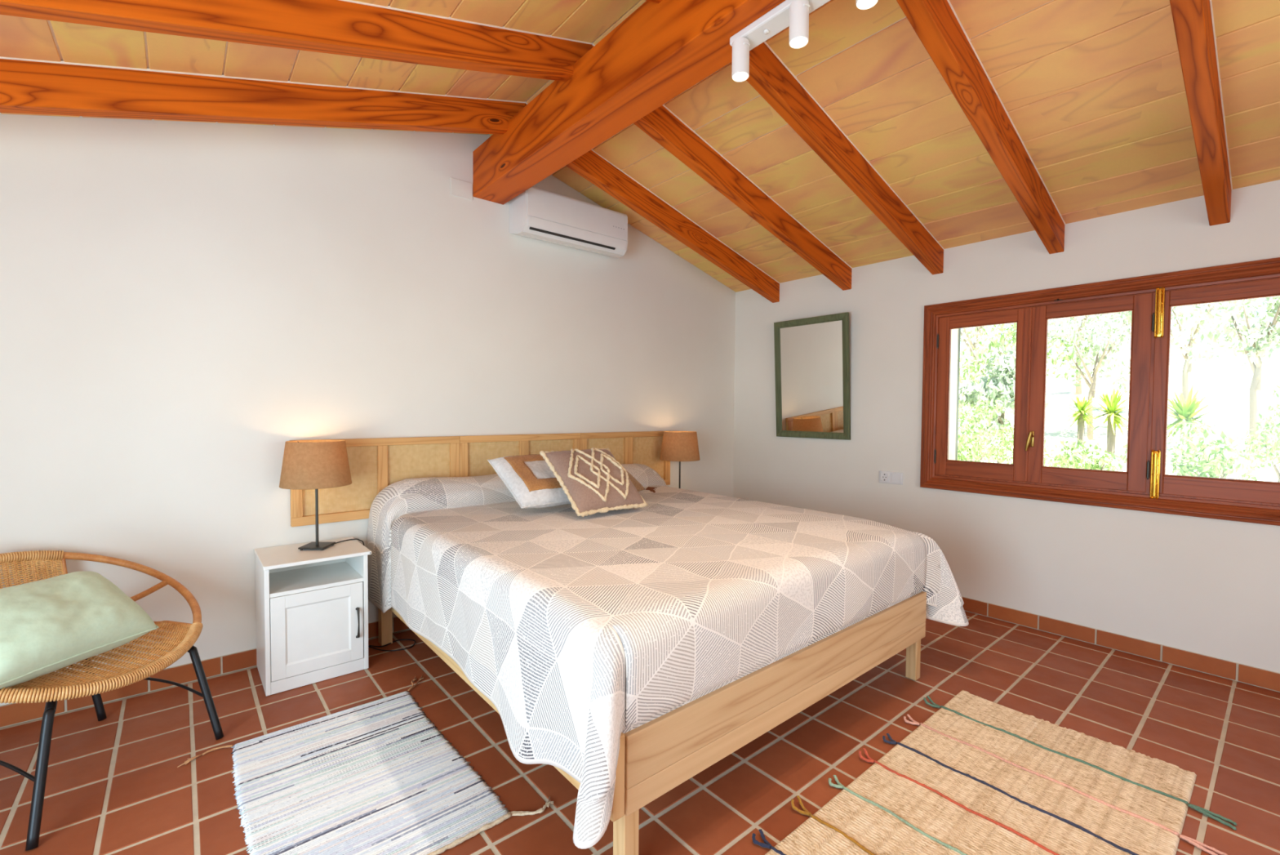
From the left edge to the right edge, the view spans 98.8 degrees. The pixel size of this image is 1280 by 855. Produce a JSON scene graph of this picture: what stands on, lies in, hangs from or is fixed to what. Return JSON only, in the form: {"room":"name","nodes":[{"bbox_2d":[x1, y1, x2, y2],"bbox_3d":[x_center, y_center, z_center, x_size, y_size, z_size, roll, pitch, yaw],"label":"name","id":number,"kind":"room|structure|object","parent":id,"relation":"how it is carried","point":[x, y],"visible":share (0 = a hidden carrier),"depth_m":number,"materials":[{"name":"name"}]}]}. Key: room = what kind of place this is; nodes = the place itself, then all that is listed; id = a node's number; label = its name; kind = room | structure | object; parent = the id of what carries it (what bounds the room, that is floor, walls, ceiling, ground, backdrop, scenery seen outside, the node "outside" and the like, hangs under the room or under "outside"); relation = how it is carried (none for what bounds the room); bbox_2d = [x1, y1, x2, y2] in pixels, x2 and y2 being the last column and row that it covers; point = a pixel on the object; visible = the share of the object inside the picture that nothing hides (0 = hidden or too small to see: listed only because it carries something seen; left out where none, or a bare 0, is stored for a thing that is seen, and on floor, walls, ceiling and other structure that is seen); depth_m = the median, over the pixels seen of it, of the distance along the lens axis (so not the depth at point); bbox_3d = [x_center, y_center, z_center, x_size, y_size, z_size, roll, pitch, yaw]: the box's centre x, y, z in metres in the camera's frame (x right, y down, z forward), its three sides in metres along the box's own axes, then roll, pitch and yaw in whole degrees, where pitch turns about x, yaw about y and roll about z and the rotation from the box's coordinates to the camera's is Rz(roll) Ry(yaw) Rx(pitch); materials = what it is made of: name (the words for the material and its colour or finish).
{"room":"bedroom","nodes":[
{"label":"bedroom","id":0,"kind":"room"},
{"bbox_2d":[0,112,735,705],"bbox_3d":[-1.304,-0.342,3.186,5.940,3.033,0.250,-1,2,-40],"label":"wall","id":1,"kind":"structure","parent":0,"point":[182,304],"depth_m":2.60,"materials":[{"name":"white paint"}]},
{"bbox_2d":[0,616,409,727],"bbox_3d":[-1.226,1.086,3.133,5.350,0.084,0.012,-1,2,-40],"label":"baseboard","id":2,"kind":"structure","parent":1,"relation":"attached to","point":[11,713],"depth_m":2.38,"materials":[{"name":"tile"}]},
{"bbox_2d":[450,177,472,199],"bbox_3d":[-1.041,-1.391,3.201,0.132,0.098,0.006,-1,2,-40],"label":"plate","id":3,"kind":"object","parent":1,"relation":"attached to","point":[459,188],"visible":1,"depth_m":3.20,"materials":[{"name":"white paint"}]},
{"bbox_2d":[289,431,670,526],"bbox_3d":[-0.740,0.256,3.497,2.533,0.423,0.030,-1,2,-40],"label":"headboard","id":4,"kind":"object","parent":1,"relation":"attached to","point":[375,464],"visible":0.53,"depth_m":3.12,"materials":[{"name":"brown wood"}]},
{"bbox_2d":[509,186,627,257],"bbox_3d":[-0.445,-1.317,3.568,0.775,0.278,0.214,-1,2,-40],"label":"air conditioner","id":5,"kind":"object","parent":1,"relation":"attached to","point":[535,213],"visible":0.93,"depth_m":3.44,"materials":[{"name":"white plastic"}]},
{"bbox_2d":[472,0,785,204],"bbox_3d":[0.790,-1.425,1.280,0.195,0.265,5.300,-1,2,-40],"label":"ridge beam","id":6,"kind":"structure","parent":1,"relation":"attached to","point":[660,51],"depth_m":2.24,"materials":[{"name":"brown wood"}]},
{"bbox_2d":[729,0,878,81],"bbox_3d":[0.553,-1.231,1.595,0.094,0.144,0.715,-1,2,-40],"label":"track light","id":7,"kind":"object","parent":6,"relation":"attached to","point":[794,14],"visible":1,"depth_m":1.73,"materials":[{"name":"white metal"}]},
{"bbox_2d":[0,0,1279,292],"bbox_3d":[0.492,-1.266,1.035,5.950,1.068,5.800,-1,2,-40],"label":"ceiling","id":8,"kind":"structure","parent":0,"point":[1094,92],"depth_m":2.36,"materials":[{"name":"beige wood"}]},
{"bbox_2d":[0,57,525,134],"bbox_3d":[-1.813,-1.217,2.002,3.062,1.022,0.072,-1,2,-40],"label":"rafter","id":9,"kind":"object","parent":8,"relation":"attached to","point":[29,86],"visible":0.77,"depth_m":2.13,"materials":[{"name":"brown wood"}]},
{"bbox_2d":[0,0,592,81],"bbox_3d":[-1.413,-1.200,1.525,3.062,1.022,0.072,-1,2,-40],"label":"rafter","id":10,"kind":"object","parent":8,"relation":"attached to","point":[348,28],"visible":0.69,"depth_m":1.83,"materials":[{"name":"brown wood"}]},
{"bbox_2d":[524,102,779,302],"bbox_3d":[0.237,-1.384,3.719,2.286,0.766,0.072,-1,2,-40],"label":"rafter","id":11,"kind":"object","parent":8,"relation":"attached to","point":[591,166],"visible":0.82,"depth_m":3.66,"materials":[{"name":"brown wood"}]},
{"bbox_2d":[644,0,662,4],"bbox_3d":[-1.012,-1.182,1.049,3.062,1.022,0.072,-1,2,-40],"label":"rafter","id":12,"kind":"object","parent":8,"relation":"attached to","point":[658,2],"visible":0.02,"depth_m":1.97,"materials":[{"name":"brown wood"}]},
{"bbox_2d":[591,42,852,290],"bbox_3d":[0.637,-1.367,3.243,2.286,0.766,0.072,-1,2,-40],"label":"rafter","id":13,"kind":"object","parent":8,"relation":"attached to","point":[662,125],"visible":0.82,"depth_m":3.16,"materials":[{"name":"brown wood"}]},
{"bbox_2d":[729,40,944,275],"bbox_3d":[1.038,-1.350,2.766,2.286,0.766,0.072,-1,2,-40],"label":"rafter","id":14,"kind":"object","parent":8,"relation":"attached to","point":[769,75],"visible":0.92,"depth_m":2.68,"materials":[{"name":"brown wood"}]},
{"bbox_2d":[896,0,1065,253],"bbox_3d":[1.438,-1.332,2.290,2.286,0.766,0.072,-1,2,-40],"label":"rafter","id":15,"kind":"object","parent":8,"relation":"attached to","point":[936,24],"visible":1,"depth_m":2.25,"materials":[{"name":"brown wood"}]},
{"bbox_2d":[1169,0,1232,226],"bbox_3d":[1.838,-1.315,1.814,2.286,0.766,0.072,-1,2,-40],"label":"rafter","id":16,"kind":"object","parent":8,"relation":"attached to","point":[1193,20],"visible":1,"depth_m":1.99,"materials":[{"name":"brown wood"}]},
{"bbox_2d":[0,610,1279,854],"bbox_3d":[0.475,1.241,1.113,5.950,0.080,5.900,-1,2,-40],"label":"floor","id":17,"kind":"structure","parent":0,"point":[115,784],"depth_m":2.02,"materials":[{"name":"tile"}]},
{"bbox_2d":[0,550,223,850],"bbox_3d":[-1.995,0.815,1.899,0.795,0.695,0.781,1,2,14],"label":"rattan chair","id":18,"kind":"object","parent":17,"relation":"on","point":[52,686],"visible":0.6,"depth_m":1.93,"materials":[{"name":"wicker"}]},
{"bbox_2d":[0,570,159,688],"bbox_3d":[-1.922,0.636,1.774,0.312,0.262,0.467,1,2,11],"label":"cushion","id":19,"kind":"object","parent":18,"relation":"on","point":[47,625],"visible":1,"depth_m":1.74,"materials":[{"name":"green fabric"}]},
{"bbox_2d":[253,536,371,695],"bbox_3d":[-1.546,0.860,2.596,0.423,0.560,0.401,-1,2,-40],"label":"nightstand","id":20,"kind":"object","parent":17,"relation":"on","point":[312,605],"visible":0.99,"depth_m":2.48,"materials":[{"name":"white paint"}]},
{"bbox_2d":[269,560,363,597],"bbox_3d":[-1.557,0.712,2.598,0.369,0.017,0.359,-1,2,-40],"label":"shelf","id":21,"kind":"object","parent":20,"relation":"attached to","point":[309,579],"depth_m":2.56,"materials":[{"name":"white paint"}]},
{"bbox_2d":[279,439,415,650],"bbox_3d":[-1.444,0.600,2.734,0.590,1.076,0.301,-1,2,-40],"label":"table lamp","id":22,"kind":"object","parent":20,"relation":"on","point":[313,464],"visible":0.91,"depth_m":2.53,"materials":[{"name":"brown fabric"}]},
{"bbox_2d":[177,675,553,854],"bbox_3d":[-0.956,1.158,1.831,0.868,0.026,1.119,-1,2,-42],"label":"rag rug","id":23,"kind":"object","parent":17,"relation":"on","point":[379,776],"visible":1,"depth_m":1.77,"materials":[{"name":"white fabric"}]},
{"bbox_2d":[377,591,926,854],"bbox_3d":[-0.039,0.939,2.717,1.835,0.416,2.047,-1,2,-40],"label":"bed","id":24,"kind":"object","parent":17,"relation":"on","point":[660,754],"visible":0.2,"depth_m":1.70,"materials":[{"name":"brown wood"}]},
{"bbox_3d":[-0.042,0.646,2.737,1.735,0.360,2.015,-1,2,-40],"label":"mattress","id":25,"kind":"object","parent":24,"relation":"on","visible":0},
{"bbox_2d":[366,462,968,848],"bbox_3d":[0.014,0.614,2.736,2.161,0.646,2.298,-1,2,-40],"label":"coverlet","id":26,"kind":"object","parent":25,"relation":"on","point":[581,633],"visible":0.91,"depth_m":1.88,"materials":[{"name":"beige fabric"}]},
{"bbox_2d":[487,453,571,508],"bbox_3d":[-0.525,0.279,2.965,0.468,0.252,0.423,-1,2,-40],"label":"cushion","id":27,"kind":"object","parent":26,"relation":"on","point":[529,478],"visible":0.62,"depth_m":2.83,"materials":[{"name":"white fabric"}]},
{"bbox_2d":[539,447,647,516],"bbox_3d":[-0.238,0.266,2.865,0.459,0.309,0.369,-1,2,-40],"label":"cushion","id":28,"kind":"object","parent":26,"relation":"on","point":[593,480],"visible":1,"depth_m":2.78,"materials":[{"name":"beige fabric"}]},
{"bbox_2d":[626,470,657,493],"bbox_3d":[-0.217,0.292,3.301,0.517,0.206,0.419,-1,2,-40],"label":"cushion","id":29,"kind":"object","parent":26,"relation":"on","point":[637,485],"visible":0.09,"depth_m":3.30,"materials":[{"name":"fabric"}]},
{"bbox_2d":[751,689,1236,854],"bbox_3d":[1.054,1.177,1.612,1.643,0.030,0.900,-1,2,-40],"label":"jute rug","id":30,"kind":"object","parent":17,"relation":"on","point":[980,775],"visible":1,"depth_m":1.74,"materials":[{"name":"beige wicker"}]},
{"bbox_3d":[0.357,0.823,4.194,0.423,0.560,0.401,-1,2,-40],"label":"nightstand","id":31,"kind":"object","parent":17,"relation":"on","visible":0},
{"bbox_2d":[659,431,699,488],"bbox_3d":[0.343,0.286,4.186,0.301,0.514,0.437,2,2,39],"label":"table lamp","id":32,"kind":"object","parent":31,"relation":"on","point":[677,446],"visible":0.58,"depth_m":4.01,"materials":[{"name":"brown fabric"}]},
{"bbox_2d":[733,179,1279,672],"bbox_3d":[2.723,0.004,2.794,0.290,2.420,5.550,-1,2,-40],"label":"wall","id":33,"kind":"structure","parent":0,"point":[1211,587],"depth_m":3.17,"materials":[{"name":"white paint"}]},
{"bbox_2d":[773,311,850,439],"bbox_3d":[1.299,-0.375,4.186,0.076,0.913,0.635,-1,2,-40],"label":"mirror","id":34,"kind":"object","parent":33,"relation":"attached to","point":[812,354],"visible":1,"depth_m":4.17,"materials":[{"name":"green wood"}]},
{"bbox_2d":[879,470,902,484],"bbox_3d":[1.719,0.344,3.759,0.014,0.082,0.162,-1,2,-40],"label":"wall socket","id":35,"kind":"object","parent":33,"relation":"attached to","point":[886,477],"visible":1,"depth_m":3.75,"materials":[{"name":"white plastic"}]},
{"bbox_2d":[948,328,958,459],"bbox_3d":[2.045,-0.201,3.651,0.210,0.990,0.045,-1,2,-40],"label":"trim","id":36,"kind":"structure","parent":33,"relation":"attached to","point":[954,336],"depth_m":3.66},
{"bbox_2d":[955,328,960,460],"bbox_3d":[1.998,-0.210,3.915,0.040,1.030,0.500,-1,2,-40],"label":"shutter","id":37,"kind":"object","parent":33,"relation":"attached to","point":[959,329],"visible":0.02,"depth_m":3.72,"materials":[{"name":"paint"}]},
{"bbox_2d":[920,257,1279,525],"bbox_3d":[2.575,-0.169,2.761,0.114,1.183,2.200,-1,2,-40],"label":"window","id":38,"kind":"structure","parent":33,"relation":"in","point":[1145,485],"depth_m":2.88,"materials":[{"name":"brown wood"}]},
{"bbox_2d":[961,595,1279,692],"bbox_3d":[2.519,1.121,2.827,0.012,0.084,5.300,-1,2,-40],"label":"baseboard","id":39,"kind":"structure","parent":33,"relation":"attached to","point":[1268,679],"depth_m":2.80,"materials":[{"name":"tile"}]},
{"label":"outside","id":40,"kind":"structure","parent":0,"visible":0},
{"bbox_2d":[959,342,1279,481],"bbox_3d":[24.266,-2.320,24.448,60.000,8.002,90.000,-1,2,-40],"label":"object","id":41,"kind":"structure","parent":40,"point":[1227,381],"depth_m":18.46,"materials":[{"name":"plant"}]},
{"bbox_2d":[957,402,999,462],"bbox_3d":[4.625,0.667,7.941,0.918,2.081,1.666,1,2,31],"label":"bush","id":42,"kind":"object","parent":41,"relation":"on","point":[966,451],"visible":0.6,"depth_m":7.61,"materials":[{"name":"green plant"}]},
{"bbox_2d":[960,324,1006,377],"bbox_3d":[13.972,-3.578,22.989,3.052,5.470,3.625,-1,2,-40],"label":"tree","id":43,"kind":"object","parent":41,"relation":"on","point":[964,333],"visible":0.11,"depth_m":23.16,"materials":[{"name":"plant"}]},
{"bbox_2d":[957,388,1013,456],"bbox_3d":[5.896,0.280,9.830,1.874,2.040,1.362,-1,2,-40],"label":"bush","id":44,"kind":"object","parent":41,"relation":"on","point":[988,411],"visible":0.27,"depth_m":9.88,"materials":[{"name":"green plant"}]},
{"bbox_2d":[959,342,1050,462],"bbox_3d":[6.786,-0.234,10.289,1.145,2.712,1.558,-1,2,-40],"label":"tree","id":45,"kind":"object","parent":41,"relation":"on","point":[1001,384],"visible":0.62,"depth_m":10.26,"materials":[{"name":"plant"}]},
{"bbox_2d":[982,420,1052,466],"bbox_3d":[6.221,0.653,9.140,1.183,1.583,0.950,-1,2,-40],"label":"bush","id":46,"kind":"object","parent":41,"relation":"on","point":[1007,439],"visible":0.47,"depth_m":9.08,"materials":[{"name":"green plant"}]},
{"bbox_2d":[959,322,1089,444],"bbox_3d":[9.038,-1.192,13.756,3.621,3.628,3.342,-1,2,-40],"label":"tree","id":47,"kind":"object","parent":41,"relation":"on","point":[975,371],"visible":0.38,"depth_m":13.53,"materials":[{"name":"green plant"}]},
{"bbox_2d":[1048,313,1111,394],"bbox_3d":[16.664,-3.820,20.358,1.999,5.564,3.929,-1,2,-40],"label":"pine tree","id":48,"kind":"object","parent":41,"relation":"on","point":[1077,388],"visible":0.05,"depth_m":20.46,"materials":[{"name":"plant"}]},
{"bbox_2d":[1059,393,1105,465],"bbox_3d":[7.250,0.328,9.034,0.696,1.820,0.666,-1,2,-40],"label":"yucca plant","id":49,"kind":"object","parent":41,"relation":"on","point":[1082,406],"visible":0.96,"depth_m":8.97,"materials":[{"name":"green plant"}]},
{"bbox_2d":[988,312,1191,439],"bbox_3d":[10.407,-1.208,13.049,3.704,3.388,1.658,1,2,26],"label":"tree","id":50,"kind":"object","parent":41,"relation":"on","point":[1104,348],"visible":0.58,"depth_m":12.73,"materials":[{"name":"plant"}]},
{"bbox_2d":[1079,386,1128,468],"bbox_3d":[6.690,0.455,7.811,0.725,2.094,0.794,-1,2,-40],"label":"yucca plant","id":51,"kind":"object","parent":41,"relation":"on","point":[1113,418],"visible":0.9,"depth_m":7.76,"materials":[{"name":"green plant"}]},
{"bbox_2d":[1044,435,1168,471],"bbox_3d":[5.334,0.911,6.458,1.306,1.779,1.022,1,2,6],"label":"bush","id":52,"kind":"object","parent":41,"relation":"on","point":[1072,460],"visible":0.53,"depth_m":6.25,"materials":[{"name":"green plant"}]},
{"bbox_2d":[1085,300,1239,339],"bbox_3d":[14.989,-2.595,15.829,1.914,4.907,3.692,0,2,-11],"label":"pine tree","id":53,"kind":"object","parent":41,"relation":"on","point":[1203,308],"visible":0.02,"depth_m":15.86,"materials":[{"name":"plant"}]},
{"bbox_2d":[1095,297,1279,404],"bbox_3d":[12.598,-1.688,12.536,2.844,3.779,3.738,-1,2,-40],"label":"tree","id":54,"kind":"object","parent":41,"relation":"on","point":[1187,368],"visible":0.2,"depth_m":12.37,"materials":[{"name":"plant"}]},
{"bbox_2d":[1166,382,1231,475],"bbox_3d":[6.605,0.551,6.615,0.814,2.152,0.841,-1,2,-40],"label":"yucca plant","id":55,"kind":"object","parent":41,"relation":"on","point":[1181,411],"visible":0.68,"depth_m":6.58,"materials":[{"name":"green plant"}]},
{"bbox_2d":[1165,417,1259,480],"bbox_3d":[6.085,0.866,5.816,1.045,1.931,0.786,-1,2,-40],"label":"bush","id":56,"kind":"object","parent":41,"relation":"on","point":[1208,455],"visible":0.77,"depth_m":5.69,"materials":[{"name":"green plant"}]},
{"bbox_2d":[1172,296,1279,453],"bbox_3d":[10.717,-1.235,9.646,2.870,3.924,2.130,-1,2,-40],"label":"tree","id":57,"kind":"object","parent":41,"relation":"on","point":[1260,342],"visible":0.69,"depth_m":9.92,"materials":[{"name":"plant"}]},
{"bbox_2d":[1228,377,1279,481],"bbox_3d":[8.011,0.418,6.972,1.547,2.219,0.871,-1,2,-40],"label":"bush","id":58,"kind":"object","parent":41,"relation":"on","point":[1268,446],"visible":0.84,"depth_m":6.82,"materials":[{"name":"green plant"}]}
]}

